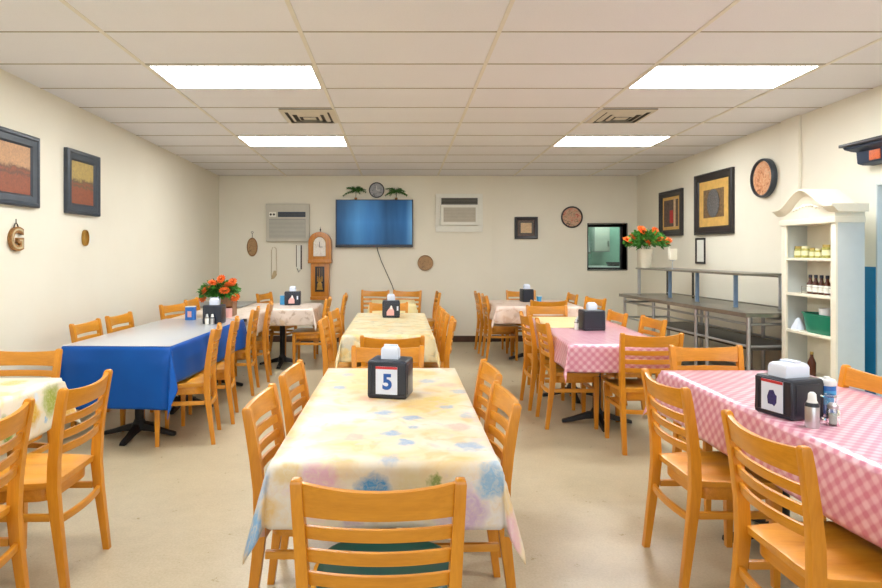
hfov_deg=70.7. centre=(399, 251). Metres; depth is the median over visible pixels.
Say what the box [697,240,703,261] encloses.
picture
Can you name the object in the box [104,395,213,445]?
dining table
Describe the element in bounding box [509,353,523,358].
dining table
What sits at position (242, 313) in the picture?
tablecloth
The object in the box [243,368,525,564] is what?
tablecloth
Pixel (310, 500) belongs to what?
dining chair
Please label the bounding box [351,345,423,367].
dining chair
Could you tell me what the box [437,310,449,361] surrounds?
dining chair
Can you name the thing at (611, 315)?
dining chair
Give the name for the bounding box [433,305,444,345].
dining chair
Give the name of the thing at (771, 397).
print
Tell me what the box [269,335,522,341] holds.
baseboard
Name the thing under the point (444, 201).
vent
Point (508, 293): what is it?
dining chair
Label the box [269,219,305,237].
grille
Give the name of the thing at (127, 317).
dining chair
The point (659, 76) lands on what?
recessed light
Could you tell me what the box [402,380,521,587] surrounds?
dining chair
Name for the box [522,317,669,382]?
tablecloth
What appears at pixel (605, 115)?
ceiling vent
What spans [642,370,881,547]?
tablecloth
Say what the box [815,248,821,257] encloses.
glass jar
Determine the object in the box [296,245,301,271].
key rack
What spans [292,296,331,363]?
dining chair
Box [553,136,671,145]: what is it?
recessed light
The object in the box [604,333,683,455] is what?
dining chair
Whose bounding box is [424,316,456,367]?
dining chair
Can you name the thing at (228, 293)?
flower planter
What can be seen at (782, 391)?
napkin holder
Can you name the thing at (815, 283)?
bottle
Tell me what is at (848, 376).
dining chair
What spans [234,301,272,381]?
dining chair
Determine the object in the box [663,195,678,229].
picture
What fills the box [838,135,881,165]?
wall shelf
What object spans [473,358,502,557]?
dining chair
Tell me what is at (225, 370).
dining chair
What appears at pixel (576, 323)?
salt shaker
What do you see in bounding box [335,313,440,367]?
tablecloth
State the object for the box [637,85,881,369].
wall
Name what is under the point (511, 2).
trim
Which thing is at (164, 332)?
tablecloth
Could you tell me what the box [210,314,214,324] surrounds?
pepper shaker
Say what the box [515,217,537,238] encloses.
picture frame
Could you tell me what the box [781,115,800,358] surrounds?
trim
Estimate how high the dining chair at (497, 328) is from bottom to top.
0.872 m
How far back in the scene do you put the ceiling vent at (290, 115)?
5.87 m
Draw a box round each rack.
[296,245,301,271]
[801,286,830,293]
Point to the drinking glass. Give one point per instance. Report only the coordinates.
(826, 398)
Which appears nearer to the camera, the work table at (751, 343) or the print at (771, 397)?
the print at (771, 397)
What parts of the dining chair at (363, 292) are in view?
leg, rail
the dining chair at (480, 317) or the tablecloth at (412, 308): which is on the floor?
the dining chair at (480, 317)
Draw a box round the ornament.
[7,219,23,250]
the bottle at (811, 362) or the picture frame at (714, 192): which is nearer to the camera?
the bottle at (811, 362)
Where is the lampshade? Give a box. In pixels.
[668,249,676,259]
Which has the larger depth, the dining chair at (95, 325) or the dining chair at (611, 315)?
the dining chair at (611, 315)
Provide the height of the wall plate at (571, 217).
0.350 m
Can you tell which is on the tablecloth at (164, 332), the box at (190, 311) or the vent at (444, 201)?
the box at (190, 311)
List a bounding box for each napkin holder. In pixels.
[203,298,225,323]
[284,286,300,304]
[368,344,412,398]
[382,294,399,317]
[520,284,533,301]
[578,302,604,330]
[755,359,823,420]
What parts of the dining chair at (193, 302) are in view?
rail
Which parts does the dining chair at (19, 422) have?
seat, rail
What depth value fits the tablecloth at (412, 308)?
8.26 m
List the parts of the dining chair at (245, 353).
seat frame, seat, leg, leg, rail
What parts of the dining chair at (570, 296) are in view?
rail, leg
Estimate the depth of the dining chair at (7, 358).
3.71 m
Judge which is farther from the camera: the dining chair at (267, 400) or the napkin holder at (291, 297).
the napkin holder at (291, 297)
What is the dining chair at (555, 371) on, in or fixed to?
on the floor
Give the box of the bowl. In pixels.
[819,308,830,315]
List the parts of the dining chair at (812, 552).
leg, rail, seat frame, leg, seat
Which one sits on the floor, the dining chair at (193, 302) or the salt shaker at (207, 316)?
the dining chair at (193, 302)
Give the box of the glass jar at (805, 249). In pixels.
[801,246,809,257]
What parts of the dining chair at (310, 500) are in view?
leg, seat, rail, leg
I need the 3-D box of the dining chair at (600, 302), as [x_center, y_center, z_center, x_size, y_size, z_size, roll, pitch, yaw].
[2.301,1.014,7.870,0.489,0.872,0.450,0,0,-14]
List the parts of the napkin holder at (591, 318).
panel, frame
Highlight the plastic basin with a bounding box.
[802,311,830,335]
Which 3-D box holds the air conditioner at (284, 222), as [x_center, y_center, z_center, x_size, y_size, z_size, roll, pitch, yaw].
[-1.800,-0.470,9.944,0.690,0.600,0.109,0,0,0]
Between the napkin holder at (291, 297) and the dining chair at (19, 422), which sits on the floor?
the dining chair at (19, 422)
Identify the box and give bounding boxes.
[185,306,195,319]
[280,295,283,304]
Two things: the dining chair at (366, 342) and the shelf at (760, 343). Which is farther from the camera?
the shelf at (760, 343)
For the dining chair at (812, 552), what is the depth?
2.02 m
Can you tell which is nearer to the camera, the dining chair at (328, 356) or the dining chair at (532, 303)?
the dining chair at (328, 356)
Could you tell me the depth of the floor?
3.45 m
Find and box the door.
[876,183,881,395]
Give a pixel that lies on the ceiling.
(15, 15)
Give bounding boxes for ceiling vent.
[278,109,339,122]
[586,109,658,122]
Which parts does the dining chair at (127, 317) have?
leg, rail, leg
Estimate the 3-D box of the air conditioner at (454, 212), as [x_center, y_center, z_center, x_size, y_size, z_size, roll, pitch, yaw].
[0.952,-0.630,9.946,0.762,0.614,0.106,0,0,0]
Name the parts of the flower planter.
flower, flower, flower, flower, flower, flower, flower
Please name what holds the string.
hanging from the wall at (491, 262)
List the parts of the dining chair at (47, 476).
leg, seat frame, seat, leg, rail, leg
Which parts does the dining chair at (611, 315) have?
leg, rail, leg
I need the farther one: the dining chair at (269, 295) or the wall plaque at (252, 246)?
the wall plaque at (252, 246)
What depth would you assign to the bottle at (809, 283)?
5.25 m
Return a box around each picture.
[0,140,29,194]
[72,160,92,205]
[518,220,534,235]
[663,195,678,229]
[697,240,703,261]
[699,177,727,226]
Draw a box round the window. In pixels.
[587,223,626,269]
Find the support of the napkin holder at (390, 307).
on the tablecloth at (371, 325)
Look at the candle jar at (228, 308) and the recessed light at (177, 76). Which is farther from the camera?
the candle jar at (228, 308)
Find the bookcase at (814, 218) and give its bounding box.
[771,189,868,390]
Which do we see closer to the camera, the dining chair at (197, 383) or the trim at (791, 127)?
the dining chair at (197, 383)
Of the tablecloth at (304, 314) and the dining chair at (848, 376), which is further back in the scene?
the tablecloth at (304, 314)
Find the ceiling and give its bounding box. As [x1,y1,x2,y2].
[0,0,881,175]
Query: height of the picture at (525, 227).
0.262 m
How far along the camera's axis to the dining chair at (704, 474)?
2.75 m
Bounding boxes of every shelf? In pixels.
[636,268,781,310]
[666,322,781,350]
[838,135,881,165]
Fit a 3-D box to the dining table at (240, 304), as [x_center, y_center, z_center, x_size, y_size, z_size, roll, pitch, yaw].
[-2.400,1.070,8.360,0.760,0.752,0.760,0,0,0]
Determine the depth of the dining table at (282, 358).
7.93 m
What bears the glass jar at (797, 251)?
on the bookcase at (814, 218)
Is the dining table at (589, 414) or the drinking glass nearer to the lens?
the drinking glass
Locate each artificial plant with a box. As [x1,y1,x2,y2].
[342,186,365,199]
[385,187,407,199]
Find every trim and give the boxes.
[0,31,881,169]
[59,0,881,175]
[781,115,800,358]
[865,267,875,394]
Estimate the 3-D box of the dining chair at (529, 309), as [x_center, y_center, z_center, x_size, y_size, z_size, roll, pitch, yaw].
[1.600,1.014,6.565,0.450,0.872,0.489,0,0,0]
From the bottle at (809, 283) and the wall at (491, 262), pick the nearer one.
the bottle at (809, 283)
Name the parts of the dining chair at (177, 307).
leg, rail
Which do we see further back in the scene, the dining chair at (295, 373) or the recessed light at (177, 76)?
the recessed light at (177, 76)
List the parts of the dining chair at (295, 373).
leg, rail, leg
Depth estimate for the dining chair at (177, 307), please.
6.99 m
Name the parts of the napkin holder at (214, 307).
frame, panel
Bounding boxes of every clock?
[308,227,331,299]
[369,182,383,197]
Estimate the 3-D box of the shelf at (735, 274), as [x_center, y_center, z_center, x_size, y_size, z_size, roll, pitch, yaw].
[3.292,0.371,6.827,0.430,0.345,2.180,0,0,-4]
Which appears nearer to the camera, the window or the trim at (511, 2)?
the trim at (511, 2)
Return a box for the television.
[336,200,412,246]
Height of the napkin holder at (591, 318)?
0.244 m
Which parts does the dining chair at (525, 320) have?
leg, rail, leg, seat, leg, leg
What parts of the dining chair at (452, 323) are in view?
seat, leg, rail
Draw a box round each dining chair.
[0,348,62,456]
[0,369,112,587]
[0,398,34,587]
[69,318,144,431]
[105,311,153,411]
[154,322,221,446]
[159,302,187,319]
[181,316,239,425]
[184,297,200,309]
[210,306,259,396]
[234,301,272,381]
[242,383,293,587]
[256,292,296,355]
[278,359,309,559]
[290,477,466,587]
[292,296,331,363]
[312,293,347,358]
[318,315,360,375]
[328,308,342,360]
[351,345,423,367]
[360,335,424,365]
[361,290,389,312]
[369,302,407,312]
[393,290,421,312]
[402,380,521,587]
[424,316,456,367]
[427,291,440,332]
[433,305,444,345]
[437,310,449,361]
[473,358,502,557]
[474,291,507,353]
[481,293,518,360]
[506,290,535,351]
[519,311,575,410]
[526,305,567,392]
[530,300,567,365]
[535,317,599,429]
[566,292,577,304]
[569,309,627,405]
[583,296,606,309]
[601,315,666,421]
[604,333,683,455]
[641,368,782,587]
[668,345,743,510]
[721,409,881,587]
[765,364,881,520]
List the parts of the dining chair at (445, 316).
leg, leg, rail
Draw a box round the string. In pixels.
[271,247,276,278]
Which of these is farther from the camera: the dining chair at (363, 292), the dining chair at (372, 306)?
the dining chair at (363, 292)
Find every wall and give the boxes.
[0,69,218,377]
[219,176,636,335]
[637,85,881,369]
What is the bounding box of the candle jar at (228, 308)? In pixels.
[226,306,231,317]
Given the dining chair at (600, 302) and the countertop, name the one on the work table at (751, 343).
the countertop
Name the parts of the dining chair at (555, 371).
leg, rail, leg, seat frame, seat, leg, leg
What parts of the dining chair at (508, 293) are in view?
leg, rail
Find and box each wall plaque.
[81,230,88,245]
[247,231,257,255]
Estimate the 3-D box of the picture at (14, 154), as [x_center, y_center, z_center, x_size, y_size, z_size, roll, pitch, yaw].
[-2.911,-0.630,4.673,0.014,0.374,0.399,0,0,0]
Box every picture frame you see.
[0,126,39,207]
[64,147,100,216]
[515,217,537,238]
[659,188,683,235]
[694,167,734,234]
[695,238,705,263]
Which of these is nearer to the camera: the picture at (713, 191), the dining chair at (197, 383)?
the dining chair at (197, 383)
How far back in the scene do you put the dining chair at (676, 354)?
3.85 m
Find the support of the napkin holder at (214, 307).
on the tablecloth at (164, 332)
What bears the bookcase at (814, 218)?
on the floor
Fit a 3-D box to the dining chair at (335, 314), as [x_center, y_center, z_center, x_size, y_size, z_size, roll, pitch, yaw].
[-0.461,1.014,6.186,0.489,0.872,0.450,0,0,4]
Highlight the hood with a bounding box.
[308,232,331,259]
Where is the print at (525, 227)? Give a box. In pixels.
[521,223,531,232]
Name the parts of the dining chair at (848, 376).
leg, rail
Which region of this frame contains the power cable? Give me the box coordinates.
[377,248,393,289]
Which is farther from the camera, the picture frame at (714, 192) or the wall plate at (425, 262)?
the wall plate at (425, 262)
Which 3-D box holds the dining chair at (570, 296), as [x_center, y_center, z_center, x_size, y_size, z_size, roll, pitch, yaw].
[2.215,1.014,8.680,0.489,0.872,0.450,0,0,0]
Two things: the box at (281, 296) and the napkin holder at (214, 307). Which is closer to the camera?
the napkin holder at (214, 307)
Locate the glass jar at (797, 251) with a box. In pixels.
[794,246,801,257]
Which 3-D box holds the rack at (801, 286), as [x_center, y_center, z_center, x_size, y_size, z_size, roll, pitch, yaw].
[3.485,0.321,5.090,0.096,0.063,0.446,0,0,0]
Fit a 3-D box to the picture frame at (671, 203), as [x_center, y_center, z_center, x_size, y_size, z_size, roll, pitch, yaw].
[3.817,-0.546,8.750,0.044,0.643,0.720,0,0,0]
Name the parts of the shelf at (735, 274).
post, post, post, post, post, rail, post, post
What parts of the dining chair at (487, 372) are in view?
leg, rail, leg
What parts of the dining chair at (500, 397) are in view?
leg, rail, leg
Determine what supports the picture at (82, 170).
attached to the picture frame at (82, 170)
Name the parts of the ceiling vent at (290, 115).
plate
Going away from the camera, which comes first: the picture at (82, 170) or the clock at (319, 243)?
the picture at (82, 170)
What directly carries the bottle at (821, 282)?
in the rack at (801, 286)
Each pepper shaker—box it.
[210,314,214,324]
[804,392,819,428]
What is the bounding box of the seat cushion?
[316,541,448,587]
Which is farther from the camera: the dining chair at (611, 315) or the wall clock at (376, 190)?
the wall clock at (376, 190)
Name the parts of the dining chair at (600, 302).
rail, leg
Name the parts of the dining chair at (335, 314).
leg, rail, leg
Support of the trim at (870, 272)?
attached to the wall at (755, 244)
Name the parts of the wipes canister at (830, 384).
lid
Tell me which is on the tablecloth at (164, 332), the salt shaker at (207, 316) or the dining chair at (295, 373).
the salt shaker at (207, 316)
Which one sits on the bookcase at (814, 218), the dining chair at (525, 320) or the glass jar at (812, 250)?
the glass jar at (812, 250)
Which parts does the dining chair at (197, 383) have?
leg, leg, seat frame, seat, leg, leg, rail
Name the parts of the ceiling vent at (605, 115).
plate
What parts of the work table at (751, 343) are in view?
leg, cross rail, leg, leg, rail, rail, leg, leg, leg, rail, leg, leg, leg, cross rail, cross rail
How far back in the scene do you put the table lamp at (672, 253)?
7.25 m
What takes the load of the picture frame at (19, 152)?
attached to the wall at (154, 241)
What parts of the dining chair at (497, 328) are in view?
rail, leg, leg, seat, seat frame, leg, leg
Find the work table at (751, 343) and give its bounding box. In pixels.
[619,293,781,374]
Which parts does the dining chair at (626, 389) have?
leg, leg, seat frame, seat, rail, leg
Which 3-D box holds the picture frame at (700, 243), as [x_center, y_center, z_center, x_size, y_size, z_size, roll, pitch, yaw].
[3.829,-0.015,7.910,0.019,0.330,0.240,0,0,0]
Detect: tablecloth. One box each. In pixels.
[0,378,80,449]
[60,319,246,418]
[62,319,241,346]
[170,309,265,333]
[240,303,322,330]
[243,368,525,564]
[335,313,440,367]
[367,300,417,312]
[478,300,583,327]
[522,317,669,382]
[533,317,575,327]
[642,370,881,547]
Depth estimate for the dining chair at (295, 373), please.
3.15 m
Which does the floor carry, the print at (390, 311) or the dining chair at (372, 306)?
the dining chair at (372, 306)
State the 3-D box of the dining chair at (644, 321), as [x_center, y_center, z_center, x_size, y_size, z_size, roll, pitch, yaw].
[2.045,1.014,5.489,0.489,0.872,0.450,0,0,-3]
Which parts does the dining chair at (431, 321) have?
seat, leg, leg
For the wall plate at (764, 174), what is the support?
attached to the wall at (755, 244)
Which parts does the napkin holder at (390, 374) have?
frame, panel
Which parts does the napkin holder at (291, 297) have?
frame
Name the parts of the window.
pane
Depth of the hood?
9.81 m
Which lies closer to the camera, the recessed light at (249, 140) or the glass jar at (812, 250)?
the glass jar at (812, 250)
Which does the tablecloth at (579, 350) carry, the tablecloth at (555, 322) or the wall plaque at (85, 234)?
the tablecloth at (555, 322)
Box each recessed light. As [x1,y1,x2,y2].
[146,65,322,88]
[236,136,347,145]
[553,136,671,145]
[626,65,822,88]
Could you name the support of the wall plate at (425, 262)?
attached to the wall at (491, 262)
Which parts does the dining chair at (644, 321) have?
leg, leg, seat frame, leg, rail, leg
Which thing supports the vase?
on the shelf at (735, 274)
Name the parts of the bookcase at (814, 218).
panel, shelf, shelf, shelf, panel, cornice, panel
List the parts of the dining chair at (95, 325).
leg, rail, leg, leg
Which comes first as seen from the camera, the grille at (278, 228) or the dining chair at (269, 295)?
the dining chair at (269, 295)
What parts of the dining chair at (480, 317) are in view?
leg, leg, leg, leg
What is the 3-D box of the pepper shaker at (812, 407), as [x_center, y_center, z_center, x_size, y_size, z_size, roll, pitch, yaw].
[1.622,0.621,2.440,0.052,0.138,0.052,0,0,0]
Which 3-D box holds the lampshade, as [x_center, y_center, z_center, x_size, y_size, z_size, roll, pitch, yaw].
[3.200,0.028,7.280,0.080,0.129,0.070,0,0,0]
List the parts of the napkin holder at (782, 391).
frame, panel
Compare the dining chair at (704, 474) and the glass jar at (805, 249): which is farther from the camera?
the glass jar at (805, 249)
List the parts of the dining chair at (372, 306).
leg, rail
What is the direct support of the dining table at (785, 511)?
on the floor
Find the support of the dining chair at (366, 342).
on the floor
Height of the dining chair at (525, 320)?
0.872 m
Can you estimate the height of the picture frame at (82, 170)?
0.570 m
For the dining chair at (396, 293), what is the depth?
9.42 m
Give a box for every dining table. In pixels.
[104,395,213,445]
[199,301,256,307]
[217,319,246,385]
[259,326,304,368]
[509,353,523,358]
[542,373,631,431]
[722,491,789,540]
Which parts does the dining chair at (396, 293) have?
rail, leg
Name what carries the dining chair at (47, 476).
on the floor
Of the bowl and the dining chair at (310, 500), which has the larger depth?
the bowl
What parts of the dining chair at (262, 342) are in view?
leg, seat, seat frame, leg, leg, rail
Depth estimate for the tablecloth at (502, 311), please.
7.81 m
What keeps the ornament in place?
attached to the wall at (154, 241)
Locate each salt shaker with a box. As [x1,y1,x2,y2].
[205,314,208,324]
[574,318,578,329]
[826,402,839,426]
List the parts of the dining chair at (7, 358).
rail, seat frame, leg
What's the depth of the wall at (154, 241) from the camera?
5.96 m
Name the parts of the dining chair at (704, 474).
leg, rail, leg, seat frame, seat, leg, leg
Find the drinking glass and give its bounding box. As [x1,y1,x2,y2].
[821,393,836,419]
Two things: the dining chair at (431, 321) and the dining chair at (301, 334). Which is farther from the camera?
the dining chair at (431, 321)
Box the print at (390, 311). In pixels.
[387,308,393,315]
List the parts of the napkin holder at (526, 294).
panel, frame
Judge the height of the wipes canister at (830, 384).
0.156 m
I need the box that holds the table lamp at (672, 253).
[668,249,676,268]
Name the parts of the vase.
flower, flower, flower, flower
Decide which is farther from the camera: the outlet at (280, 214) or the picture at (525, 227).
the picture at (525, 227)
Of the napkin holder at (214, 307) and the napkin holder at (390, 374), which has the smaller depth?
the napkin holder at (390, 374)
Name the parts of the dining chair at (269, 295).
leg, rail, leg, seat frame, leg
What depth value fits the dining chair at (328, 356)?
5.45 m
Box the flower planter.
[197,275,240,315]
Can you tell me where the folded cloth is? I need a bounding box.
[791,318,804,329]
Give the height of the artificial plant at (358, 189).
0.230 m
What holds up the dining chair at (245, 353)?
on the floor
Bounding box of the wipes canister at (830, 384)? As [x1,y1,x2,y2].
[821,376,836,402]
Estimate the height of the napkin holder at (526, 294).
0.244 m
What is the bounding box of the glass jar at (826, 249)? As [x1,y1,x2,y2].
[822,245,830,257]
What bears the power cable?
attached to the wall at (491, 262)
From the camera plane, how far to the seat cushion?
1.84 m
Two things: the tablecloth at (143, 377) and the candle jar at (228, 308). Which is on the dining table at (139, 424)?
the tablecloth at (143, 377)
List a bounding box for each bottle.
[807,275,812,293]
[807,351,815,376]
[812,275,818,293]
[818,275,823,294]
[824,275,829,294]
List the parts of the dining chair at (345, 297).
leg, leg, leg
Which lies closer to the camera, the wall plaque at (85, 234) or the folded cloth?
the folded cloth
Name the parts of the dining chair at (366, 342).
leg, rail, leg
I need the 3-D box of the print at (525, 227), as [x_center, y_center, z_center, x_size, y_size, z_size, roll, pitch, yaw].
[2.041,-0.389,10.031,0.175,0.162,0.014,0,0,0]
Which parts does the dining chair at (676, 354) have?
leg, rail, leg, leg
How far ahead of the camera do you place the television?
9.92 m
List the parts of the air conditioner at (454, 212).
casing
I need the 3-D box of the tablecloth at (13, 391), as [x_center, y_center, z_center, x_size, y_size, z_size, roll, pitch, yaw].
[-2.234,0.844,2.596,0.901,0.308,1.800,0,0,0]
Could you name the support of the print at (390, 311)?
attached to the napkin holder at (390, 307)
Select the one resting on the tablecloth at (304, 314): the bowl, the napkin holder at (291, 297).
the napkin holder at (291, 297)
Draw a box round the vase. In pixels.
[621,225,671,267]
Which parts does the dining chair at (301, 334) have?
leg, leg, seat frame, seat, leg, rail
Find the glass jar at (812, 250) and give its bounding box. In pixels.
[809,248,814,257]
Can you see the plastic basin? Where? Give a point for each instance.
(815, 323)
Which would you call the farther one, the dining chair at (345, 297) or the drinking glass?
the dining chair at (345, 297)
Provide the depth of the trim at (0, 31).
5.64 m
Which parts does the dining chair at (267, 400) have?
leg, rail, leg, seat frame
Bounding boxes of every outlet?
[278,212,305,216]
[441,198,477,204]
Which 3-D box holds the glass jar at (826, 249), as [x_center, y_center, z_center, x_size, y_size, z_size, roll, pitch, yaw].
[3.490,-0.005,5.060,0.082,0.110,0.080,0,0,0]
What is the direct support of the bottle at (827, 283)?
in the rack at (801, 286)
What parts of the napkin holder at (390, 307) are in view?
frame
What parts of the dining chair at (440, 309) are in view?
leg, leg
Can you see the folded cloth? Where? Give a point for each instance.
(798, 324)
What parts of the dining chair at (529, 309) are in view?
leg, leg, rail, leg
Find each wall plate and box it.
[418,255,432,270]
[561,206,582,227]
[750,158,777,197]
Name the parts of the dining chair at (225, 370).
leg, leg, seat, seat frame, leg, leg, rail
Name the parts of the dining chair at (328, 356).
rail, leg, leg, seat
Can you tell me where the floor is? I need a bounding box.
[0,342,831,587]
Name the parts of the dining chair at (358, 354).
leg, rail, leg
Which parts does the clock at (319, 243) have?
waist moulding, glazed door, foot moulding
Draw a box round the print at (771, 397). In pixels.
[767,390,776,405]
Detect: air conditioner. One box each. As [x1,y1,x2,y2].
[266,204,309,240]
[435,194,482,231]
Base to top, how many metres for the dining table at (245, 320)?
0.752 m
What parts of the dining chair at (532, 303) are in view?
rail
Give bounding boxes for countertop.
[619,293,781,317]

